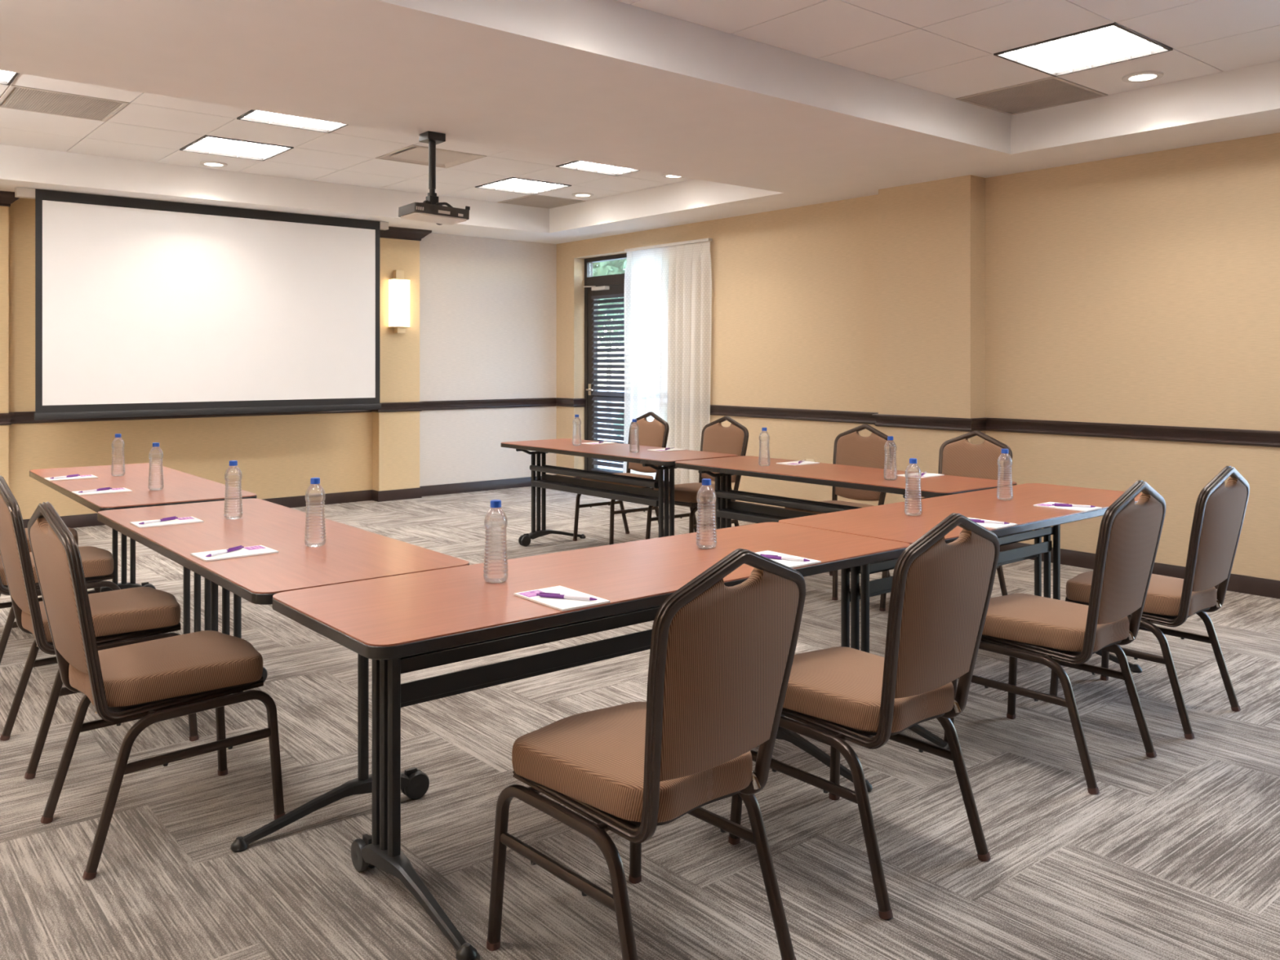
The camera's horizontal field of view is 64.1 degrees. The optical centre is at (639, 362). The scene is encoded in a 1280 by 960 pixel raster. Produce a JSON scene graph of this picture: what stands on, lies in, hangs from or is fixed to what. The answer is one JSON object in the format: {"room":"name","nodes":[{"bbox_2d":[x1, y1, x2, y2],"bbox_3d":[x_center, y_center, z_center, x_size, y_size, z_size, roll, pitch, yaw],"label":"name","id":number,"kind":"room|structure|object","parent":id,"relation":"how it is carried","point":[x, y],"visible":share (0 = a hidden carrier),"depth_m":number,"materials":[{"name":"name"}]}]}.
{"room":"conference room","nodes":[
{"label":"conference room","id":0,"kind":"room"},
{"bbox_2d":[8,197,372,519],"bbox_3d":[-4.600,-0.030,8.219,5.945,2.700,0.200,0,0,-40],"label":"wall","id":1,"kind":"structure","parent":0,"point":[277,456],"depth_m":8.63,"materials":[{"name":"beige paint"}]},
{"bbox_2d":[0,205,8,486],"bbox_3d":[-5.028,0.018,7.648,0.495,2.604,0.150,0,0,-40],"label":"pilaster","id":2,"kind":"object","parent":1,"relation":"attached to","point":[4,211],"visible":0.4,"depth_m":7.73,"materials":[{"name":"beige paint"}]},
{"bbox_2d":[0,191,20,206],"bbox_3d":[-4.997,-1.234,7.611,0.667,0.101,0.226,0,0,-40],"label":"trim","id":3,"kind":"structure","parent":1,"relation":"attached to","point":[6,198],"depth_m":7.70,"materials":[{"name":"brown wood"}]},
{"bbox_2d":[0,397,586,425],"bbox_3d":[-3.739,0.429,8.626,7.793,0.091,0.363,0,0,-38],"label":"trim","id":4,"kind":"structure","parent":1,"relation":"attached to","point":[23,417],"depth_m":9.86,"materials":[{"name":"brown wood"}]},
{"bbox_2d":[22,474,582,528],"bbox_3d":[-3.745,1.270,8.633,7.792,0.100,0.343,0,0,-38],"label":"baseboard","id":5,"kind":"structure","parent":1,"relation":"attached to","point":[90,519],"depth_m":9.73,"materials":[{"name":"brown wood"}]},
{"bbox_2d":[372,237,419,491],"bbox_3d":[-2.357,0.018,9.871,0.425,2.604,0.150,0,0,-40],"label":"pilaster","id":6,"kind":"object","parent":1,"relation":"attached to","point":[395,435],"visible":0.57,"depth_m":9.80,"materials":[{"name":"beige paint"}]},
{"bbox_2d":[388,270,411,333],"bbox_3d":[-2.293,-0.580,9.756,0.184,0.600,0.108,0,0,-40],"label":"wall sconce","id":7,"kind":"object","parent":6,"relation":"attached to","point":[398,286],"visible":1,"depth_m":9.72,"materials":[{"name":"white glass"}]},
{"bbox_2d":[379,226,431,240],"bbox_3d":[-2.326,-1.234,9.834,0.597,0.101,0.226,0,0,-40],"label":"trim","id":8,"kind":"structure","parent":1,"relation":"attached to","point":[396,233],"depth_m":9.79,"materials":[{"name":"brown wood"}]},
{"bbox_2d":[0,73,693,202],"bbox_3d":[-2.474,-1.551,6.795,6.690,0.050,3.110,0,0,-40],"label":"ceiling","id":9,"kind":"structure","parent":0,"point":[151,127],"depth_m":7.30,"materials":[{"name":"tile"}]},
{"bbox_2d":[0,70,18,85],"bbox_3d":[-3.501,-1.533,5.185,0.600,0.026,0.602,0,0,-40],"label":"recessed light","id":10,"kind":"object","parent":9,"relation":"in","point":[6,77],"visible":0.43,"depth_m":5.49,"materials":[{"name":"white plastic"}]},
{"bbox_2d":[0,70,13,80],"bbox_3d":[-3.501,-1.541,5.185,0.570,0.006,0.572,0,0,-40],"label":"diffuser","id":11,"kind":"object","parent":10,"relation":"attached to","point":[4,75],"depth_m":5.46,"materials":[{"name":"white plastic"}]},
{"bbox_2d":[0,84,129,121],"bbox_3d":[-3.424,-1.534,6.043,0.600,0.023,0.602,0,0,-40],"label":"ceiling vent","id":12,"kind":"object","parent":9,"relation":"in","point":[14,97],"visible":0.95,"depth_m":6.03,"materials":[{"name":"beige metal"}]},
{"bbox_2d":[199,160,227,167],"bbox_3d":[-3.273,-1.522,7.840,0.200,0.012,0.200,0,0,-40],"label":"recessed light","id":13,"kind":"object","parent":9,"relation":"in","point":[207,163],"visible":1,"depth_m":7.83,"materials":[{"name":"beige"}]},
{"bbox_2d":[179,134,293,160],"bbox_3d":[-2.880,-1.533,7.289,0.600,0.026,0.602,0,0,-40],"label":"recessed light","id":14,"kind":"object","parent":9,"relation":"in","point":[208,144],"visible":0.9,"depth_m":7.31,"materials":[{"name":"white plastic"}]},
{"bbox_2d":[189,137,284,158],"bbox_3d":[-2.880,-1.541,7.289,0.570,0.006,0.572,0,0,-40],"label":"diffuser","id":15,"kind":"object","parent":14,"relation":"attached to","point":[221,146],"depth_m":7.31,"materials":[{"name":"white plastic"}]},
{"bbox_2d":[236,109,347,133],"bbox_3d":[-2.100,-1.533,6.351,0.600,0.026,0.602,0,0,-40],"label":"recessed light","id":16,"kind":"object","parent":9,"relation":"in","point":[261,117],"visible":0.38,"depth_m":6.49,"materials":[{"name":"white plastic"}]},
{"bbox_2d":[375,144,486,168],"bbox_3d":[-1.556,-1.550,7.597,0.600,0.053,0.602,0,0,-40],"label":"ceiling vent","id":17,"kind":"object","parent":9,"relation":"in","point":[419,155],"visible":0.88,"depth_m":7.64,"materials":[{"name":"beige metal"}]},
{"bbox_2d":[475,177,571,195],"bbox_3d":[-1.012,-1.533,8.843,0.600,0.026,0.602,0,0,-40],"label":"recessed light","id":18,"kind":"object","parent":9,"relation":"in","point":[513,184],"visible":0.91,"depth_m":8.87,"materials":[{"name":"white plastic"}]},
{"bbox_2d":[485,178,560,192],"bbox_3d":[-1.012,-1.541,8.843,0.570,0.006,0.572,0,0,-40],"label":"diffuser","id":19,"kind":"object","parent":18,"relation":"attached to","point":[513,185],"depth_m":8.87,"materials":[{"name":"white plastic"}]},
{"bbox_2d":[497,194,586,208],"bbox_3d":[-0.936,-1.534,9.701,0.600,0.023,0.602,0,0,-40],"label":"ceiling vent","id":20,"kind":"object","parent":9,"relation":"in","point":[535,200],"visible":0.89,"depth_m":9.69,"materials":[{"name":"beige metal"}]},
{"bbox_2d":[571,192,593,197],"bbox_3d":[-0.520,-1.522,9.286,0.200,0.012,0.200,0,0,-40],"label":"recessed light","id":21,"kind":"object","parent":9,"relation":"in","point":[576,194],"visible":1,"depth_m":9.25,"materials":[{"name":"beige"}]},
{"bbox_2d":[555,160,639,175],"bbox_3d":[-0.232,-1.533,7.906,0.600,0.026,0.602,0,0,-40],"label":"recessed light","id":22,"kind":"object","parent":9,"relation":"in","point":[575,165],"visible":0.41,"depth_m":8.06,"materials":[{"name":"white plastic"}]},
{"bbox_2d":[564,160,632,173],"bbox_3d":[-0.232,-1.541,7.906,0.570,0.006,0.572,0,0,-40],"label":"diffuser","id":23,"kind":"object","parent":22,"relation":"attached to","point":[575,165],"depth_m":8.04,"materials":[{"name":"white plastic"}]},
{"bbox_2d":[662,173,684,178],"bbox_3d":[0.279,-1.522,8.325,0.200,0.012,0.200,0,0,-40],"label":"recessed light","id":24,"kind":"object","parent":9,"relation":"in","point":[664,175],"visible":0.44,"depth_m":8.36,"materials":[{"name":"beige"}]},
{"bbox_2d":[419,232,556,486],"bbox_3d":[-1.640,-0.030,10.650,1.735,2.700,0.250,0,0,-40],"label":"wall","id":25,"kind":"structure","parent":0,"point":[488,306],"depth_m":10.50,"materials":[{"name":"paint"}]},
{"bbox_2d":[0,486,1279,959],"bbox_3d":[-0.135,1.370,4.188,8.250,0.100,12.410,0,0,-40],"label":"floor","id":26,"kind":"structure","parent":0,"point":[1175,855],"depth_m":2.89,"materials":[{"name":"carpet"}]},
{"bbox_2d":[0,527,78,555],"bbox_3d":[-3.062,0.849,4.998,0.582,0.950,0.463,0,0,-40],"label":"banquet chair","id":27,"kind":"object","parent":26,"relation":"on","point":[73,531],"visible":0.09,"depth_m":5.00,"materials":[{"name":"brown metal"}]},
{"bbox_2d":[0,546,120,663],"bbox_3d":[-2.580,0.849,4.403,0.582,0.950,0.463,0,0,-40],"label":"banquet chair","id":28,"kind":"object","parent":26,"relation":"on","point":[97,562],"visible":0.38,"depth_m":4.36,"materials":[{"name":"brown fabric"}]},
{"bbox_2d":[0,475,198,778],"bbox_3d":[-1.910,0.849,3.555,0.582,0.950,0.463,0,0,-41],"label":"banquet chair","id":29,"kind":"object","parent":26,"relation":"on","point":[131,615],"visible":0.83,"depth_m":3.44,"materials":[{"name":"brown fabric"}]},
{"bbox_2d":[29,462,256,634],"bbox_3d":[-2.505,0.953,5.032,0.628,0.735,1.860,0,0,-39],"label":"folding table","id":30,"kind":"object","parent":26,"relation":"on","point":[180,487],"visible":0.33,"depth_m":4.76,"materials":[{"name":"brown laminate"}]},
{"bbox_2d":[44,475,97,480],"bbox_3d":[-2.866,0.582,5.148,0.216,0.005,0.140,0,0,-40],"label":"notepad","id":31,"kind":"object","parent":30,"relation":"on","point":[81,477],"visible":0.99,"depth_m":5.12,"materials":[{"name":"paper"}]},
{"bbox_2d":[50,474,79,479],"bbox_3d":[-2.889,0.574,5.132,0.010,0.012,0.160,0,0,25],"label":"ballpoint pen","id":32,"kind":"object","parent":31,"relation":"on","point":[72,475],"visible":1,"depth_m":5.14,"materials":[{"name":"purple plastic"}]},
{"bbox_2d":[71,487,132,495],"bbox_3d":[-2.426,0.582,4.606,0.216,0.005,0.140,0,0,-41],"label":"notepad","id":33,"kind":"object","parent":30,"relation":"on","point":[122,489],"visible":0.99,"depth_m":4.58,"materials":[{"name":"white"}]},
{"bbox_2d":[78,487,111,493],"bbox_3d":[-2.449,0.574,4.590,0.010,0.012,0.160,0,0,27],"label":"ballpoint pen","id":34,"kind":"object","parent":33,"relation":"on","point":[104,488],"visible":1,"depth_m":4.59,"materials":[{"name":"purple plastic"}]},
{"bbox_2d":[111,433,124,476],"bbox_3d":[-2.686,0.476,5.257,0.066,0.216,0.066,0,0,40],"label":"water bottle","id":35,"kind":"object","parent":30,"relation":"on","point":[117,435],"visible":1,"depth_m":5.27,"materials":[{"name":"clear plastic"}]},
{"bbox_2d":[147,442,164,490],"bbox_3d":[-2.218,0.476,4.680,0.066,0.216,0.066,0,0,-20],"label":"water bottle","id":36,"kind":"object","parent":30,"relation":"on","point":[154,444],"visible":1,"depth_m":4.69,"materials":[{"name":"clear plastic"}]},
{"bbox_2d":[27,501,284,879],"bbox_3d":[-1.393,0.849,2.927,0.582,0.950,0.463,0,0,-43],"label":"banquet chair","id":37,"kind":"object","parent":26,"relation":"on","point":[153,682],"visible":1,"depth_m":2.81,"materials":[{"name":"brown fabric"}]},
{"bbox_2d":[97,498,469,852],"bbox_3d":[-1.310,0.953,3.494,0.628,0.735,1.860,0,0,-39],"label":"folding table","id":38,"kind":"object","parent":26,"relation":"on","point":[349,553],"visible":0.57,"depth_m":3.13,"materials":[{"name":"brown laminate"}]},
{"bbox_2d":[129,516,203,528],"bbox_3d":[-1.725,0.582,3.723,0.216,0.005,0.140,0,0,-39],"label":"notepad","id":39,"kind":"object","parent":38,"relation":"on","point":[184,520],"visible":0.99,"depth_m":3.71,"materials":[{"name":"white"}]},
{"bbox_2d":[138,515,177,524],"bbox_3d":[-1.748,0.574,3.708,0.010,0.012,0.160,0,0,27],"label":"ballpoint pen","id":40,"kind":"object","parent":39,"relation":"on","point":[174,517],"visible":1,"depth_m":3.71,"materials":[{"name":"purple plastic"}]},
{"bbox_2d":[223,460,242,519],"bbox_3d":[-1.522,0.476,3.822,0.066,0.216,0.066,0,0,35],"label":"water bottle","id":41,"kind":"object","parent":38,"relation":"on","point":[233,464],"visible":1,"depth_m":3.83,"materials":[{"name":"clear plastic"}]},
{"bbox_2d":[190,545,278,561],"bbox_3d":[-1.238,0.582,3.120,0.216,0.005,0.140,0,0,-41],"label":"notepad","id":42,"kind":"object","parent":38,"relation":"on","point":[257,549],"visible":0.99,"depth_m":3.11,"materials":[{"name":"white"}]},
{"bbox_2d":[205,545,244,556],"bbox_3d":[-1.261,0.574,3.104,0.010,0.012,0.160,0,0,19],"label":"ballpoint pen","id":43,"kind":"object","parent":42,"relation":"on","point":[240,547],"visible":1,"depth_m":3.11,"materials":[{"name":"purple plastic"}]},
{"bbox_2d":[304,477,325,546],"bbox_3d":[-1.034,0.476,3.253,0.066,0.216,0.066,0,0,-4],"label":"water bottle","id":44,"kind":"object","parent":38,"relation":"on","point":[314,482],"visible":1,"depth_m":3.27,"materials":[{"name":"clear plastic"}]},
{"bbox_2d":[271,521,910,959],"bbox_3d":[-0.026,0.953,2.929,1.860,0.735,0.628,0,0,-40],"label":"folding table","id":45,"kind":"object","parent":26,"relation":"on","point":[406,623],"visible":0.71,"depth_m":2.65,"materials":[{"name":"laminate"}]},
{"bbox_2d":[483,499,508,583],"bbox_3d":[-0.385,0.476,2.724,0.066,0.216,0.066,0,0,7],"label":"water bottle","id":46,"kind":"object","parent":45,"relation":"on","point":[495,504],"visible":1,"depth_m":2.74,"materials":[{"name":"clear plastic"}]},
{"bbox_2d":[400,605,660,674],"bbox_3d":[-0.115,0.758,3.036,1.370,0.041,0.128,0,0,-40],"label":"apron","id":47,"kind":"object","parent":45,"relation":"on","point":[468,651],"depth_m":2.80,"materials":[{"name":"black metal"}]},
{"bbox_2d":[513,585,610,611],"bbox_3d":[-0.195,0.582,2.526,0.140,0.005,0.216,0,0,-39],"label":"notepad","id":48,"kind":"object","parent":45,"relation":"on","point":[561,604],"visible":0.89,"depth_m":2.50,"materials":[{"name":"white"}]},
{"bbox_2d":[536,591,597,600],"bbox_3d":[-0.180,0.574,2.502,0.160,0.012,0.010,0,0,19],"label":"ballpoint pen","id":49,"kind":"object","parent":48,"relation":"on","point":[541,593],"visible":1,"depth_m":2.50,"materials":[{"name":"purple plastic"}]},
{"bbox_2d":[696,478,716,549],"bbox_3d":[0.210,0.476,3.221,0.066,0.216,0.066,0,0,-7],"label":"water bottle","id":50,"kind":"object","parent":45,"relation":"on","point":[706,482],"visible":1,"depth_m":3.24,"materials":[{"name":"clear plastic"}]},
{"bbox_2d":[755,550,821,568],"bbox_3d":[0.406,0.582,3.021,0.140,0.005,0.216,0,0,-39],"label":"notepad","id":51,"kind":"object","parent":45,"relation":"on","point":[790,563],"visible":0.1,"depth_m":2.98,"materials":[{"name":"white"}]},
{"bbox_2d":[760,553,809,561],"bbox_3d":[0.422,0.574,2.997,0.160,0.012,0.010,0,0,27],"label":"ballpoint pen","id":52,"kind":"object","parent":51,"relation":"on","point":[768,556],"visible":0.88,"depth_m":3.00,"materials":[{"name":"purple plastic"}]},
{"bbox_2d":[500,438,737,546],"bbox_3d":[-0.198,0.953,6.952,0.628,0.735,1.860,0,0,-40],"label":"folding table","id":53,"kind":"object","parent":26,"relation":"on","point":[664,498],"visible":0.75,"depth_m":6.80,"materials":[{"name":"brown laminate"}]},
{"bbox_2d":[572,414,581,445],"bbox_3d":[-0.445,0.476,7.197,0.066,0.216,0.066,0,0,39],"label":"water bottle","id":54,"kind":"object","parent":53,"relation":"on","point":[575,415],"visible":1,"depth_m":7.21,"materials":[{"name":"clear plastic"}]},
{"bbox_2d":[529,464,658,488],"bbox_3d":[-0.304,0.758,6.862,0.128,0.041,1.370,0,0,-40],"label":"cable tray","id":55,"kind":"object","parent":53,"relation":"on","point":[642,482],"depth_m":6.81,"materials":[{"name":"black metal"}]},
{"bbox_2d":[582,441,617,444],"bbox_3d":[-0.292,0.582,7.362,0.216,0.005,0.140,0,0,-40],"label":"notepad","id":56,"kind":"object","parent":53,"relation":"on","point":[597,442],"visible":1,"depth_m":7.36,"materials":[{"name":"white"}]},
{"bbox_2d":[629,418,639,453],"bbox_3d":[-0.036,0.476,6.617,0.066,0.216,0.066,0,0,30],"label":"water bottle","id":57,"kind":"object","parent":53,"relation":"on","point":[633,420],"visible":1,"depth_m":6.63,"materials":[{"name":"clear plastic"}]},
{"bbox_2d":[647,448,685,451],"bbox_3d":[0.175,0.582,6.801,0.216,0.005,0.140,0,0,-40],"label":"notepad","id":58,"kind":"object","parent":53,"relation":"on","point":[662,449],"visible":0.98,"depth_m":6.77,"materials":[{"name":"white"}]},
{"bbox_2d":[573,411,669,544],"bbox_3d":[-0.129,0.849,7.562,0.582,0.950,0.463,0,0,-40],"label":"banquet chair","id":59,"kind":"object","parent":26,"relation":"on","point":[655,433],"visible":0.55,"depth_m":7.61,"materials":[{"name":"brown fabric"}]},
{"bbox_2d":[486,548,805,959],"bbox_3d":[0.016,0.849,2.249,0.463,0.950,0.582,0,0,-43],"label":"banquet chair","id":60,"kind":"object","parent":26,"relation":"on","point":[721,660],"visible":1,"depth_m":2.10,"materials":[{"name":"brown fabric"}]},
{"bbox_2d":[645,416,748,539],"bbox_3d":[0.395,0.849,6.932,0.582,0.950,0.463,0,0,-41],"label":"banquet chair","id":61,"kind":"object","parent":26,"relation":"on","point":[733,439],"visible":0.66,"depth_m":6.95,"materials":[{"name":"brown fabric"}]},
{"bbox_2d":[784,423,894,600],"bbox_3d":[1.157,0.849,6.017,0.582,0.950,0.463,0,0,-40],"label":"banquet chair","id":62,"kind":"object","parent":26,"relation":"on","point":[851,448],"visible":0.4,"depth_m":6.13,"materials":[{"name":"brown fabric"}]},
{"bbox_2d":[675,455,1017,528],"bbox_3d":[1.021,0.953,5.495,0.628,0.735,1.860,0,0,-40],"label":"folding table","id":63,"kind":"object","parent":26,"relation":"on","point":[865,478],"visible":0.41,"depth_m":5.52,"materials":[{"name":"brown laminate"}]},
{"bbox_2d":[758,427,770,466],"bbox_3d":[0.702,0.476,5.762,0.066,0.216,0.066,0,0,10],"label":"water bottle","id":64,"kind":"object","parent":63,"relation":"on","point":[763,429],"visible":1,"depth_m":5.78,"materials":[{"name":"clear plastic"}]},
{"bbox_2d":[715,489,861,513],"bbox_3d":[0.914,0.758,5.406,0.128,0.041,1.370,0,0,-40],"label":"cable tray","id":65,"kind":"object","parent":63,"relation":"on","point":[805,504],"depth_m":5.54,"materials":[{"name":"black metal"}]},
{"bbox_2d":[776,460,819,465],"bbox_3d":[0.913,0.582,5.906,0.216,0.005,0.140,0,0,-39],"label":"notepad","id":66,"kind":"object","parent":63,"relation":"on","point":[791,463],"visible":0.98,"depth_m":5.87,"materials":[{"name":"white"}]},
{"bbox_2d":[883,435,897,479],"bbox_3d":[1.246,0.476,5.080,0.066,0.216,0.066,0,0,40],"label":"water bottle","id":67,"kind":"object","parent":63,"relation":"on","point":[889,437],"visible":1,"depth_m":5.10,"materials":[{"name":"clear plastic"}]},
{"bbox_2d":[897,472,944,478],"bbox_3d":[1.446,0.582,5.269,0.216,0.005,0.140,0,0,-40],"label":"notepad","id":68,"kind":"object","parent":63,"relation":"on","point":[915,475],"visible":0.69,"depth_m":5.24,"materials":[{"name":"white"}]},
{"bbox_2d":[728,512,999,919],"bbox_3d":[0.604,0.849,2.741,0.463,0.950,0.582,0,0,-41],"label":"banquet chair","id":69,"kind":"object","parent":26,"relation":"on","point":[940,593],"visible":0.9,"depth_m":2.58,"materials":[{"name":"brown fabric"}]},
{"bbox_2d":[879,430,1012,611],"bbox_3d":[1.640,0.849,5.437,0.582,0.950,0.463,0,0,-40],"label":"banquet chair","id":70,"kind":"object","parent":26,"relation":"on","point":[957,456],"visible":0.26,"depth_m":5.56,"materials":[{"name":"brown fabric"}]},
{"bbox_2d":[778,483,1162,749],"bbox_3d":[1.401,0.953,4.127,1.860,0.735,0.628,0,0,-40],"label":"folding table","id":71,"kind":"object","parent":26,"relation":"on","point":[890,522],"visible":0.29,"depth_m":3.96,"materials":[{"name":"brown laminate"}]},
{"bbox_2d":[904,457,922,515],"bbox_3d":[1.045,0.476,3.908,0.066,0.216,0.066,0,0,9],"label":"water bottle","id":72,"kind":"object","parent":71,"relation":"on","point":[912,460],"visible":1,"depth_m":3.92,"materials":[{"name":"clear plastic"}]},
{"bbox_2d":[849,526,1053,573],"bbox_3d":[1.311,0.758,4.233,1.370,0.041,0.128,0,0,-40],"label":"cable tray","id":73,"kind":"object","parent":71,"relation":"on","point":[886,565],"depth_m":4.38,"materials":[{"name":"black metal"}]},
{"bbox_2d":[968,517,1017,528],"bbox_3d":[1.233,0.582,3.706,0.140,0.005,0.216,0,0,-40],"label":"notepad","id":74,"kind":"object","parent":71,"relation":"on","point":[993,526],"visible":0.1,"depth_m":3.63,"materials":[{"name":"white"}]},
{"bbox_2d":[968,518,1009,524],"bbox_3d":[1.248,0.574,3.683,0.160,0.012,0.010,0,0,27],"label":"ballpoint pen","id":75,"kind":"object","parent":74,"relation":"on","point":[974,520],"visible":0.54,"depth_m":3.68,"materials":[{"name":"purple plastic"}]},
{"bbox_2d":[996,448,1013,500],"bbox_3d":[1.551,0.476,4.342,0.066,0.216,0.066,0,0,1],"label":"water bottle","id":76,"kind":"object","parent":71,"relation":"on","point":[1006,451],"visible":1,"depth_m":4.36,"materials":[{"name":"clear plastic"}]},
{"bbox_2d":[1033,502,1102,511],"bbox_3d":[1.724,0.582,4.120,0.140,0.005,0.216,0,0,-41],"label":"notepad","id":77,"kind":"object","parent":71,"relation":"on","point":[1048,504],"visible":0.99,"depth_m":4.08,"materials":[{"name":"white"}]},
{"bbox_2d":[1052,502,1095,507],"bbox_3d":[1.740,0.574,4.096,0.160,0.012,0.010,0,0,20],"label":"ballpoint pen","id":78,"kind":"object","parent":77,"relation":"on","point":[1055,504],"visible":1,"depth_m":4.10,"materials":[{"name":"purple plastic"}]},
{"bbox_2d":[943,480,1165,794],"bbox_3d":[1.402,0.849,3.442,0.463,0.950,0.582,0,0,-42],"label":"banquet chair","id":79,"kind":"object","parent":26,"relation":"on","point":[1051,633],"visible":0.94,"depth_m":3.29,"materials":[{"name":"brown fabric"}]},
{"bbox_2d":[1049,466,1249,738],"bbox_3d":[1.948,0.849,3.898,0.463,0.950,0.582,0,0,-41],"label":"banquet chair","id":80,"kind":"object","parent":26,"relation":"on","point":[1220,511],"visible":0.82,"depth_m":3.71,"materials":[{"name":"brown fabric"}]},
{"bbox_2d":[0,0,1279,244],"bbox_3d":[-0.167,-1.507,4.226,7.650,0.446,11.910,0,0,-40],"label":"ceiling","id":81,"kind":"structure","parent":0,"point":[757,126],"depth_m":5.23,"materials":[{"name":"paint"}]},
{"bbox_2d":[14,186,388,420],"bbox_3d":[-3.445,-0.428,8.425,2.940,1.711,0.091,0,0,-40],"label":"projection screen","id":82,"kind":"object","parent":81,"relation":"hanging from","point":[144,308],"visible":1,"depth_m":8.29,"materials":[{"name":"white fabric"}]},
{"bbox_2d":[398,131,470,225],"bbox_3d":[-1.161,-1.040,5.750,0.346,0.489,0.274,0,0,-40],"label":"ceiling projector","id":83,"kind":"object","parent":81,"relation":"hanging from","point":[430,210],"visible":1,"depth_m":5.71,"materials":[{"name":"black metal"}]},
{"bbox_2d":[556,132,1279,580],"bbox_3d":[2.892,-0.230,6.706,0.225,3.100,12.410,0,0,-40],"label":"wall","id":84,"kind":"structure","parent":0,"point":[1144,288],"depth_m":6.63,"materials":[{"name":"beige paint"}]},
{"bbox_2d":[583,253,626,473],"bbox_3d":[-0.280,0.105,10.569,0.139,2.430,0.965,0,0,-40],"label":"door","id":85,"kind":"structure","parent":84,"relation":"in","point":[603,275],"depth_m":10.76,"materials":[{"name":"brown metal"}]},
{"bbox_2d":[591,293,624,473],"bbox_3d":[-0.301,0.223,10.562,0.040,1.845,0.636,0,0,-40],"label":"window blind","id":86,"kind":"object","parent":85,"relation":"attached to","point":[609,306],"visible":0.61,"depth_m":10.57,"materials":[{"name":"white plastic"}]},
{"bbox_2d":[622,238,712,488],"bbox_3d":[0.231,0.097,9.618,0.086,2.417,1.240,0,0,-40],"label":"sheer curtain","id":87,"kind":"object","parent":84,"relation":"hanging from","point":[668,286],"visible":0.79,"depth_m":9.52,"materials":[{"name":"fabric"}]},
{"bbox_2d":[710,404,1279,447],"bbox_3d":[2.112,0.429,7.344,0.298,0.091,5.985,0,0,-39],"label":"trim","id":88,"kind":"structure","parent":84,"relation":"attached to","point":[1144,432],"depth_m":6.86,"materials":[{"name":"brown wood"}]},
{"bbox_2d":[720,501,1279,599],"bbox_3d":[2.125,1.270,7.343,0.278,0.100,5.966,0,0,-39],"label":"baseboard","id":89,"kind":"structure","parent":84,"relation":"attached to","point":[1268,588],"depth_m":6.13,"materials":[{"name":"brown wood"}]},
{"bbox_2d":[878,174,985,504],"bbox_3d":[2.092,0.018,7.355,0.195,2.604,0.770,0,0,-40],"label":"pillar","id":90,"kind":"structure","parent":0,"point":[931,234],"depth_m":7.24,"materials":[{"name":"beige paint"}]},
{"bbox_2d":[615,0,1279,98],"bbox_3d":[1.393,-1.551,2.382,6.390,0.050,4.880,0,0,-40],"label":"ceiling","id":91,"kind":"structure","parent":0,"point":[944,47],"depth_m":4.69,"materials":[{"name":"tile"}]},
{"bbox_2d":[955,75,1107,115],"bbox_3d":[2.250,-1.534,5.873,0.600,0.023,0.602,0,0,-40],"label":"ceiling vent","id":92,"kind":"object","parent":91,"relation":"in","point":[1051,91],"visible":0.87,"depth_m":5.86,"materials":[{"name":"beige metal"}]},
{"bbox_2d":[993,22,1173,76],"bbox_3d":[2.173,-1.533,5.016,0.600,0.026,0.602,0,0,-40],"label":"recessed light","id":93,"kind":"object","parent":91,"relation":"in","point":[1114,42],"visible":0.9,"depth_m":5.03,"materials":[{"name":"white plastic"}]},
{"bbox_2d":[1121,71,1164,82],"bbox_3d":[2.678,-1.522,5.442,0.200,0.012,0.200,0,0,-40],"label":"recessed light","id":94,"kind":"object","parent":91,"relation":"in","point":[1142,76],"visible":1,"depth_m":5.43,"materials":[{"name":"white metal"}]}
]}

